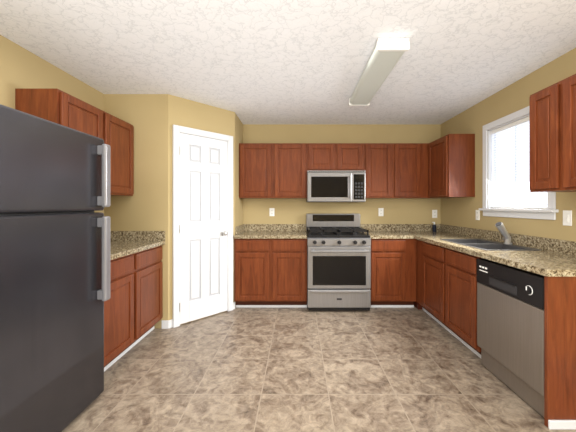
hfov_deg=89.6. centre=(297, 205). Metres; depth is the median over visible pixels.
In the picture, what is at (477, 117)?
wall
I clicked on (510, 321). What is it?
dishwasher
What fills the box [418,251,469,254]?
base cabinet
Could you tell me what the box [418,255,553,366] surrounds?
base cabinet
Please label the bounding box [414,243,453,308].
base cabinet
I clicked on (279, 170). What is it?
upper cabinet
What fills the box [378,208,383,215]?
electrical outlet
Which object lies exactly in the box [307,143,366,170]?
upper cabinet
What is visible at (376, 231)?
countertop
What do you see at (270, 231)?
countertop
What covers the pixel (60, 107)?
upper cabinet
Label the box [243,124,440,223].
wall
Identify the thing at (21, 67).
wall
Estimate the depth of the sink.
2.72 m
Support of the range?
on the floor
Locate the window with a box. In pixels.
[479,106,558,219]
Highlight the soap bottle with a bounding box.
[432,222,435,231]
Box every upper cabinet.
[15,89,133,195]
[239,143,306,198]
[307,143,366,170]
[365,143,422,198]
[423,143,440,198]
[428,134,474,197]
[529,74,575,191]
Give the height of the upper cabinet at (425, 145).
0.726 m
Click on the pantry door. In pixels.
(202, 223)
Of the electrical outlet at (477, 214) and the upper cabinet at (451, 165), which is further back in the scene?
the upper cabinet at (451, 165)
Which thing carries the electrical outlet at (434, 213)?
attached to the wall at (396, 211)
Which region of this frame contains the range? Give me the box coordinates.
[306,214,370,310]
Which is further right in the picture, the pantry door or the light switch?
the light switch
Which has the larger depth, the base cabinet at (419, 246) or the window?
the base cabinet at (419, 246)
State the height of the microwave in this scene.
0.409 m
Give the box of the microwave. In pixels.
[306,170,364,201]
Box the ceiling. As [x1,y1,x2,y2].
[0,0,575,123]
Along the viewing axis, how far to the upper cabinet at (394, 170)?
3.83 m
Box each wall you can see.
[0,35,103,212]
[104,94,242,327]
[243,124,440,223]
[441,48,575,241]
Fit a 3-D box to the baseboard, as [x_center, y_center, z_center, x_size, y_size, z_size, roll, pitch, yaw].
[-1.097,1.238,3.303,0.638,0.085,0.591,0,0,0]
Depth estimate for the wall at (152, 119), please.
3.02 m
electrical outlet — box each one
[269,208,274,215]
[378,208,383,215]
[432,210,436,217]
[476,210,479,219]
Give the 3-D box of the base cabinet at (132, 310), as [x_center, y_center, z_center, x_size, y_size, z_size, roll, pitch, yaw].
[-1.699,0.843,2.497,0.602,0.875,1.043,0,0,0]
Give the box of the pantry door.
[173,125,232,327]
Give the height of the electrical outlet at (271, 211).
0.116 m
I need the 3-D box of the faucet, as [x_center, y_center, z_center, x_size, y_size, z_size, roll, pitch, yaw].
[1.917,0.256,2.719,0.165,0.207,0.132,0,0,0]
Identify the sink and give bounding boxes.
[440,239,540,258]
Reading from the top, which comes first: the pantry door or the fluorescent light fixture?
the fluorescent light fixture
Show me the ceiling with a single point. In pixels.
(276, 61)
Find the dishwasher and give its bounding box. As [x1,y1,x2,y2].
[477,258,543,416]
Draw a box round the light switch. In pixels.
[563,210,571,225]
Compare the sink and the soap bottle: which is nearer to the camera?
the sink
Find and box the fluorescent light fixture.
[349,38,408,105]
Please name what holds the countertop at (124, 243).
on the base cabinet at (132, 310)
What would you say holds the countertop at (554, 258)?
on the base cabinet at (446, 288)
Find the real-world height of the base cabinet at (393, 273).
0.875 m
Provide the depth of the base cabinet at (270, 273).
3.55 m
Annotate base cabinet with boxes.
[104,245,161,370]
[234,239,306,307]
[370,239,415,307]
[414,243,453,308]
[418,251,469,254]
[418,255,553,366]
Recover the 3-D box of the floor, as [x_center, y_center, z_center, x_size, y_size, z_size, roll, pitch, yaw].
[0.010,1.330,0.775,4.300,0.100,6.990,0,0,0]
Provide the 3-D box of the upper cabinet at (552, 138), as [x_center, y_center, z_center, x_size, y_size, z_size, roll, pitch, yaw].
[1.878,-0.463,1.903,0.320,0.725,0.540,0,0,0]
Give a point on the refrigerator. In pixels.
(54, 245)
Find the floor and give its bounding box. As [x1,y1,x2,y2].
[62,307,575,431]
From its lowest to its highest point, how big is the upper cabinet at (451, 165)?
0.725 m
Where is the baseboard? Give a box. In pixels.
[162,302,234,328]
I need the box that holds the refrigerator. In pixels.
[0,104,109,431]
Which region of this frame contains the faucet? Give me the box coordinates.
[495,222,511,243]
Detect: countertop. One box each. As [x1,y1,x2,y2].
[110,231,164,259]
[234,224,306,238]
[360,224,411,238]
[412,224,575,276]

